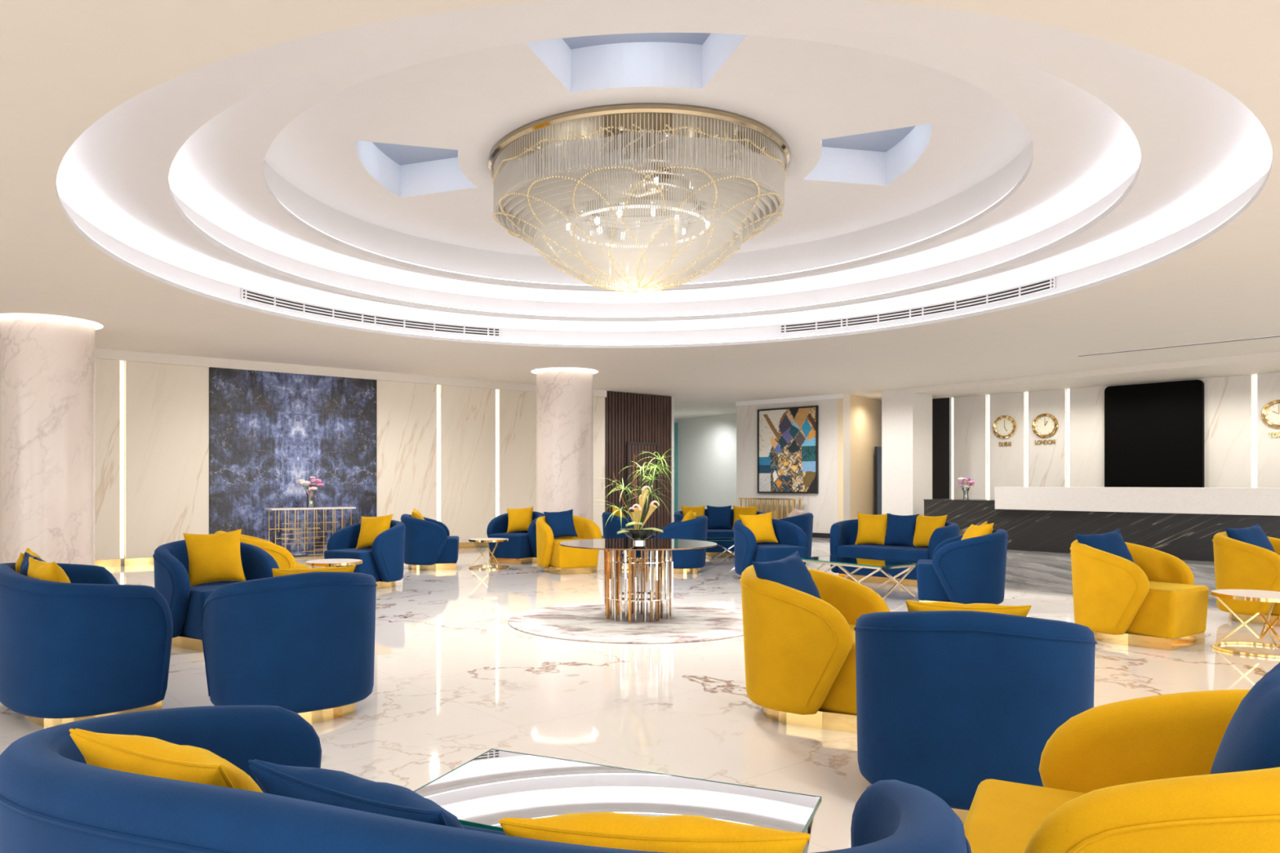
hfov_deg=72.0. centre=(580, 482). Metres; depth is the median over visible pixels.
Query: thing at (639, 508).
flower
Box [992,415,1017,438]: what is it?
wall clock
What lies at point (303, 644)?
armchair
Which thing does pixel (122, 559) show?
wall
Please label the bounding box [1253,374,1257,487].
led strip
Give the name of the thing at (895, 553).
seat cushion
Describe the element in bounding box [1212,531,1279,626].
armchair
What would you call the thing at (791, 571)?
cushion
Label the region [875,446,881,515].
door
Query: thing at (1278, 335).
ceiling vent
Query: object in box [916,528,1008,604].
armchair
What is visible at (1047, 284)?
ceiling vent
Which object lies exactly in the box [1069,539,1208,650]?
armchair
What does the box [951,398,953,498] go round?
led strip
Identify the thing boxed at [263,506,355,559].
console table
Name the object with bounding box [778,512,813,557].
armchair
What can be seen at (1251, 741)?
cushion
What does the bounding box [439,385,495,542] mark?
wall panel
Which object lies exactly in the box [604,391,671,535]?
cladding
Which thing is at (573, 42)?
ceiling
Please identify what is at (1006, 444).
sign
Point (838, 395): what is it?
trim
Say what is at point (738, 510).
cushion
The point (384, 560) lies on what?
armchair
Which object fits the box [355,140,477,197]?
ceiling
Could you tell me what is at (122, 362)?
led strip
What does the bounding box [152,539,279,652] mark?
armchair
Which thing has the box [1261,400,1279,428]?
wall clock
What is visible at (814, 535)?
baseboard
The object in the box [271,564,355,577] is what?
cushion
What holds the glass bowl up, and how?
on the round table at (616, 545)
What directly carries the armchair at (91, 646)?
on the floor
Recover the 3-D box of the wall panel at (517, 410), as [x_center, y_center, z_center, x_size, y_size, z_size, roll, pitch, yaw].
[-0.955,-0.328,17.042,1.507,2.855,0.061,0,0,-38]
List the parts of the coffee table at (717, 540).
glass, rail, leg, leg, leg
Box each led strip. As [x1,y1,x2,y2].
[78,208,1240,345]
[120,361,124,558]
[193,195,1121,317]
[278,183,1017,285]
[436,385,439,521]
[495,390,497,516]
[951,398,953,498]
[987,395,989,499]
[1026,392,1027,486]
[1066,389,1069,487]
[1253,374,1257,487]
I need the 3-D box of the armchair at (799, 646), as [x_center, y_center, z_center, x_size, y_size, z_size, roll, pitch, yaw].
[1.257,0.820,4.582,0.803,0.760,0.828,0,0,34]
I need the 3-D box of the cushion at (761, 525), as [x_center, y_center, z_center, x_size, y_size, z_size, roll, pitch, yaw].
[2.197,0.569,10.870,0.434,0.403,0.232,0,0,-6]
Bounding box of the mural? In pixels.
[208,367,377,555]
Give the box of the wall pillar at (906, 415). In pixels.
[881,387,932,515]
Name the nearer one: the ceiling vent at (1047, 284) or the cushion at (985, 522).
the cushion at (985, 522)
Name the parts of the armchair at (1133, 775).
seat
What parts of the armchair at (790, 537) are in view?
seat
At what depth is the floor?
5.18 m
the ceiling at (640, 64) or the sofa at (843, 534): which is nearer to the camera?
the ceiling at (640, 64)
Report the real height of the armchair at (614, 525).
0.760 m
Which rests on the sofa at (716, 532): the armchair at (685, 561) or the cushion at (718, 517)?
the cushion at (718, 517)
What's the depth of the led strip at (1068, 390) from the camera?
16.79 m
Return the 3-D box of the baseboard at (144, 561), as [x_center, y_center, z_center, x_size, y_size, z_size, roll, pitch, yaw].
[-6.136,1.150,13.056,1.172,0.100,0.051,0,0,-38]
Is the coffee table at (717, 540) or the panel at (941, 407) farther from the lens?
the panel at (941, 407)
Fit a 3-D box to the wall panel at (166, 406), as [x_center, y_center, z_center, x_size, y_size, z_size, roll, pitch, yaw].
[-6.129,-0.328,13.048,1.142,2.855,0.060,0,0,-38]
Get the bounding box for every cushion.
[15,547,42,573]
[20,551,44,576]
[27,556,70,582]
[69,728,262,792]
[182,528,245,586]
[248,759,465,829]
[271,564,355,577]
[355,514,392,548]
[411,508,424,519]
[462,825,506,835]
[498,812,810,852]
[506,506,533,533]
[543,509,577,537]
[612,506,625,517]
[680,505,705,516]
[681,510,696,521]
[706,505,732,529]
[706,528,733,537]
[732,505,757,529]
[738,511,777,542]
[751,551,821,599]
[787,508,804,517]
[836,543,928,563]
[854,512,890,546]
[883,513,919,547]
[905,600,1031,617]
[912,515,946,546]
[960,523,993,540]
[981,521,993,533]
[1075,528,1134,563]
[1209,662,1279,774]
[1224,524,1275,552]
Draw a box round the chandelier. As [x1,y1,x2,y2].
[488,103,790,293]
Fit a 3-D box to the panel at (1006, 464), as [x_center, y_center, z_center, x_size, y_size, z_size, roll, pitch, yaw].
[8.557,-0.295,17.647,0.050,2.990,0.680,0,0,-40]
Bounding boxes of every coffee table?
[413,748,821,852]
[706,537,734,564]
[800,555,916,599]
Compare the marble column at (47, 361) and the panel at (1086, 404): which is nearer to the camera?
the marble column at (47, 361)
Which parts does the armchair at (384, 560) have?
seat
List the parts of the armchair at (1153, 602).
seat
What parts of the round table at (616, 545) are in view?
glass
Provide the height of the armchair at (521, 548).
0.760 m
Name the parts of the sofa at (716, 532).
seat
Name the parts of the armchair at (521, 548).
seat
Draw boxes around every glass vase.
[306,492,315,507]
[962,488,968,499]
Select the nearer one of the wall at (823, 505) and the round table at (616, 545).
the round table at (616, 545)
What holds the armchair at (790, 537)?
on the floor
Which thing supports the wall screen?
attached to the panel at (1228, 400)
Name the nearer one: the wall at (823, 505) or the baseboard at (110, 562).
the baseboard at (110, 562)
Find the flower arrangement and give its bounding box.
[596,447,680,534]
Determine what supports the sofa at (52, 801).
on the floor
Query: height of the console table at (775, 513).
0.850 m
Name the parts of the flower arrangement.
pitcher flower, pitcher flower, pitcher flower, pitcher flower, pitcher flower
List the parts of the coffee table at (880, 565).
leg, leg, leg, leg, glass, rail, leg, leg, leg, leg, leg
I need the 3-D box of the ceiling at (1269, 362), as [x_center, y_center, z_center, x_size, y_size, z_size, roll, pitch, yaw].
[11.937,-1.843,12.861,3.294,0.105,16.196,0,0,-35]
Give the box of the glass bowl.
[620,528,656,543]
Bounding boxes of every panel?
[94,358,119,559]
[124,360,208,558]
[377,380,436,521]
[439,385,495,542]
[497,389,536,515]
[592,396,604,536]
[674,422,678,512]
[932,397,951,498]
[953,395,986,499]
[989,391,1024,499]
[1027,388,1066,487]
[1069,383,1133,487]
[1133,374,1252,487]
[1257,372,1279,488]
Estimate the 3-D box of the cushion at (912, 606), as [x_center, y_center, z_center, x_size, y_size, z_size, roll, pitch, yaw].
[1.422,0.594,3.264,0.415,0.327,0.273,0,0,18]
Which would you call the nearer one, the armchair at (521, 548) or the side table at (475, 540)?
the side table at (475, 540)
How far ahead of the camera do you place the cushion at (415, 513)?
12.16 m
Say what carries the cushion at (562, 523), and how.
on the armchair at (555, 558)
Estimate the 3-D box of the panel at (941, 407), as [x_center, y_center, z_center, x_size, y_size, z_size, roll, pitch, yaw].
[7.660,-0.295,18.731,0.060,2.990,0.441,0,0,-40]
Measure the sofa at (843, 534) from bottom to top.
0.760 m
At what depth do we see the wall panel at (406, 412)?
15.39 m
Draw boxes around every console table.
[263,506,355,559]
[738,497,802,519]
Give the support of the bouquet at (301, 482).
in the glass vase at (307, 494)
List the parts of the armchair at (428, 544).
seat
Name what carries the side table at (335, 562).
on the floor
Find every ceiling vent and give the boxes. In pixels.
[240,288,500,337]
[779,276,1055,333]
[1078,334,1279,356]
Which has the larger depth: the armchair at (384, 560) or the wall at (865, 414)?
the wall at (865, 414)
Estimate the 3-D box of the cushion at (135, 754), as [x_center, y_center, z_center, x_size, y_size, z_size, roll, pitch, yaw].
[-0.690,0.616,1.601,0.418,0.336,0.266,0,0,31]
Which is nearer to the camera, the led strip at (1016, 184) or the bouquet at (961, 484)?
the led strip at (1016, 184)
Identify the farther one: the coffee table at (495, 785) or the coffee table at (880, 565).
the coffee table at (880, 565)
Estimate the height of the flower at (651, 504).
0.056 m
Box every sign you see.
[999,441,1011,446]
[1035,439,1055,444]
[1268,431,1279,437]
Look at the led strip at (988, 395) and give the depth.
17.96 m
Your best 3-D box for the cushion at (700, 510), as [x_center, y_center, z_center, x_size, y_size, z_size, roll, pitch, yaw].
[1.886,0.583,14.655,0.415,0.402,0.185,0,0,-9]
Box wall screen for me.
[1104,379,1204,487]
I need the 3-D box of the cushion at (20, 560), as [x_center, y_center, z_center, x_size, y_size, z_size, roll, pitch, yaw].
[-3.109,0.583,5.016,0.191,0.398,0.414,0,0,-28]
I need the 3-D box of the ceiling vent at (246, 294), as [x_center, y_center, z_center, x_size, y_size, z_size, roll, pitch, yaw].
[-2.561,-2.084,11.081,3.645,0.124,0.390,0,0,-44]
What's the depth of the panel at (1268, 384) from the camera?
14.39 m
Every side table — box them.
[304,558,363,568]
[468,537,509,569]
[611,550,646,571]
[1211,589,1279,657]
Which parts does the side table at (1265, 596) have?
leg, leg, leg, leg, leg, leg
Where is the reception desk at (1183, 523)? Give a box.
[923,486,1279,561]
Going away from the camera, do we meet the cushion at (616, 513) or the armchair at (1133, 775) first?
the armchair at (1133, 775)
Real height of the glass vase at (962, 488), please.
0.218 m
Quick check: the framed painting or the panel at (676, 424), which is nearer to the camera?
the framed painting
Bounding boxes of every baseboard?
[94,559,120,566]
[124,557,154,565]
[458,542,488,548]
[812,533,830,537]
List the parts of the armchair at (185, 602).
seat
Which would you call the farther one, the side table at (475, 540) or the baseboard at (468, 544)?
the baseboard at (468, 544)
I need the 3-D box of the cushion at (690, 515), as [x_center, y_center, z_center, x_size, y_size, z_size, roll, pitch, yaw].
[1.426,0.569,11.813,0.238,0.403,0.427,0,0,12]
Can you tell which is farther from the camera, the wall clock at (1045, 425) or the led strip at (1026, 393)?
the led strip at (1026, 393)
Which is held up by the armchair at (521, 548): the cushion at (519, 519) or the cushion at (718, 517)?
the cushion at (519, 519)
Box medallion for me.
[507,602,743,644]
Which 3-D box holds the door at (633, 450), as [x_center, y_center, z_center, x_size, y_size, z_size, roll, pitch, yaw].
[1.306,0.173,18.717,0.867,2.053,0.060,0,0,-38]
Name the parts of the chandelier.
ceiling plate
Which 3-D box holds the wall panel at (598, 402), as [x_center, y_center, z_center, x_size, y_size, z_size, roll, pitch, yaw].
[0.102,-0.328,17.858,0.963,2.855,0.060,0,0,-38]
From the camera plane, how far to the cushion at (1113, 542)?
6.76 m
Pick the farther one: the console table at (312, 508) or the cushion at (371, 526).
the console table at (312, 508)
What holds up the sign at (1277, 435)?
attached to the panel at (1268, 384)
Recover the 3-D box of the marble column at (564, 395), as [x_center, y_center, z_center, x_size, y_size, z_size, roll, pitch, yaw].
[-0.277,-0.398,15.050,0.978,3.196,0.978,0,0,0]
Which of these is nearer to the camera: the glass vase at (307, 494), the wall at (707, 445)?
the glass vase at (307, 494)
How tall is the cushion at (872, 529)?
0.402 m
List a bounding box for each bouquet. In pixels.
[297,476,324,506]
[958,476,974,498]
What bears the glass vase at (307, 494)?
on the console table at (312, 508)
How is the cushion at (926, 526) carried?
on the sofa at (843, 534)
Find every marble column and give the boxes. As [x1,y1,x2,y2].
[0,313,94,565]
[536,367,592,520]
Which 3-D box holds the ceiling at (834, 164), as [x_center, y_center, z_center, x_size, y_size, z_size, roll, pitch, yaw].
[2.476,-3.000,7.675,0.984,0.320,1.456,0,0,0]
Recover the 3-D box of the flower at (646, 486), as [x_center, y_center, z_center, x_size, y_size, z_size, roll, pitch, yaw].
[0.572,0.056,7.700,0.088,0.056,0.026,0,0,0]
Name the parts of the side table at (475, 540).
leg, leg, leg, leg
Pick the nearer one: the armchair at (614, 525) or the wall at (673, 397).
the armchair at (614, 525)
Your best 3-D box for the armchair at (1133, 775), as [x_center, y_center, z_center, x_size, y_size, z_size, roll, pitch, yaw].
[1.253,0.820,1.868,0.803,0.760,0.828,0,0,30]
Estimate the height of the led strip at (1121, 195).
0.008 m
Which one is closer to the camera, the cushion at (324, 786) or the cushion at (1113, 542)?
the cushion at (324, 786)
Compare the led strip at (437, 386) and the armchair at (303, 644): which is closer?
the armchair at (303, 644)
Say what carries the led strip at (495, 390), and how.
attached to the wall at (122, 559)
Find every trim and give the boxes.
[94,347,606,397]
[735,393,843,406]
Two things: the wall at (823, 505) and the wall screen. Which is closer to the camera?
the wall screen
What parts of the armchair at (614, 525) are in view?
seat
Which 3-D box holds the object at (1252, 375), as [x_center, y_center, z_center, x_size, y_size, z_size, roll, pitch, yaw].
[12.206,-0.295,13.621,0.300,2.990,16.000,0,0,-40]
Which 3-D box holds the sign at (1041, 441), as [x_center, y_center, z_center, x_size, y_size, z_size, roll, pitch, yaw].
[9.007,-0.783,17.052,0.017,0.092,0.372,0,0,-40]
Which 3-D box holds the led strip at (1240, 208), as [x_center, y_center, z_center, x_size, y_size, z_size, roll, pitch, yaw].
[0.509,-1.946,7.900,9.086,0.008,9.086,0,0,0]
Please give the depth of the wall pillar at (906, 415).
17.86 m
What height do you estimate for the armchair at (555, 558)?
0.760 m
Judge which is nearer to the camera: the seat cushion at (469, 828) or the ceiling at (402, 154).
the seat cushion at (469, 828)
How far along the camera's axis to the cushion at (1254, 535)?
7.66 m
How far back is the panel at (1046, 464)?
17.02 m
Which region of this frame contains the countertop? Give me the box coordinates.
[995,486,1279,515]
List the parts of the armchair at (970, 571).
seat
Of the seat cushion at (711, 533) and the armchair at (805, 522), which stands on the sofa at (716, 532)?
the seat cushion at (711, 533)
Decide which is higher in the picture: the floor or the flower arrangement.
the flower arrangement
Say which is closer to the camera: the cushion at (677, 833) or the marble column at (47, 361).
the cushion at (677, 833)
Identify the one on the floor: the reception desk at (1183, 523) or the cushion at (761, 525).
the reception desk at (1183, 523)
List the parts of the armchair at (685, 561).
seat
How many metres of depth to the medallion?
7.29 m
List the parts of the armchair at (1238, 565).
seat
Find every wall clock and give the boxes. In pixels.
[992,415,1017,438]
[1031,413,1057,438]
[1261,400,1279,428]
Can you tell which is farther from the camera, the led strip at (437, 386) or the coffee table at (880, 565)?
the led strip at (437, 386)
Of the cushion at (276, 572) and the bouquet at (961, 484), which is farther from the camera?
the bouquet at (961, 484)
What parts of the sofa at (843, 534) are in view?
seat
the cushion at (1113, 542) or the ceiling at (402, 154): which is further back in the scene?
the ceiling at (402, 154)
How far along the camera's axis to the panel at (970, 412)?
18.20 m
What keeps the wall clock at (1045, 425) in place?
attached to the panel at (1046, 464)
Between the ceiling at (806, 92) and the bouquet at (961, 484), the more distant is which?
the bouquet at (961, 484)
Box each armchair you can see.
[0,562,173,728]
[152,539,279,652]
[200,571,377,724]
[214,530,309,568]
[324,520,405,589]
[400,514,459,569]
[486,511,544,564]
[535,515,601,574]
[601,511,655,564]
[648,515,708,573]
[733,518,808,574]
[739,564,889,733]
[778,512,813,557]
[853,610,1097,826]
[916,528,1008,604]
[963,689,1279,852]
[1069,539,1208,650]
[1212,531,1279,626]
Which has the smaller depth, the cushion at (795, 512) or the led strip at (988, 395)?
the cushion at (795, 512)
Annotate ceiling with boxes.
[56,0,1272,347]
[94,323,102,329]
[264,35,1031,256]
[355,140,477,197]
[372,142,457,165]
[525,33,746,93]
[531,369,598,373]
[562,32,711,48]
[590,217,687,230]
[802,123,932,185]
[822,125,915,151]
[911,351,1279,399]
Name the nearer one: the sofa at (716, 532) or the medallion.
the medallion
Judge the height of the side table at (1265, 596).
0.404 m
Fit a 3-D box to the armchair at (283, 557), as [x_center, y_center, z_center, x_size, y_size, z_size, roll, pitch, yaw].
[-2.973,0.820,8.148,0.803,0.760,0.828,0,0,-27]
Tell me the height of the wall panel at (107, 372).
2.855 m
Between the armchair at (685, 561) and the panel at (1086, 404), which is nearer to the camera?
the armchair at (685, 561)
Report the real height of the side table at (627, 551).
0.404 m
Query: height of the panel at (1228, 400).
2.990 m
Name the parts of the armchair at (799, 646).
seat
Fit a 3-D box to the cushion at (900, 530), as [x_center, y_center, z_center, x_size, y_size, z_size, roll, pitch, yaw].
[3.915,0.583,10.743,0.418,0.402,0.186,0,0,44]
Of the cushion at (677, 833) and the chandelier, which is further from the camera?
the chandelier
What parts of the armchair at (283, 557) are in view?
seat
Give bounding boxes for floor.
[0,537,1279,852]
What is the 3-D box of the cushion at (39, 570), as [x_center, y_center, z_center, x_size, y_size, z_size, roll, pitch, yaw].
[-2.666,0.583,4.449,0.414,0.398,0.191,0,0,44]
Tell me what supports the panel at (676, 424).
attached to the wall at (707, 445)
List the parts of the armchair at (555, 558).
seat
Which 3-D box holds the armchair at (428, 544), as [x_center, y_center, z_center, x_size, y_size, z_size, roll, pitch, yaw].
[-2.123,0.820,12.350,0.803,0.760,0.828,0,0,-6]
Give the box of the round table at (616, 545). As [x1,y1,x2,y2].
[559,537,717,622]
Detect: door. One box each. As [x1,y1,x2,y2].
[626,441,657,537]
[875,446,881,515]
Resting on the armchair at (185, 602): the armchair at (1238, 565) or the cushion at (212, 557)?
the cushion at (212, 557)
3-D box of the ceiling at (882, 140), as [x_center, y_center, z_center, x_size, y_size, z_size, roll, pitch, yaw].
[2.476,-3.160,7.675,0.984,0.001,1.456,0,0,0]
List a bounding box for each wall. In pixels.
[120,361,497,565]
[671,396,674,522]
[678,413,736,511]
[736,393,849,533]
[837,395,881,522]
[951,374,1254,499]
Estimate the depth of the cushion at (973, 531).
8.18 m
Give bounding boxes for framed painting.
[757,405,818,493]
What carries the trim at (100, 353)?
attached to the wall at (122, 559)
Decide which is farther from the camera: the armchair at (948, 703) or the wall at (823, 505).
the wall at (823, 505)
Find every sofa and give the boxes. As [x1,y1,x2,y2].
[0,705,971,852]
[673,509,764,557]
[830,519,959,586]

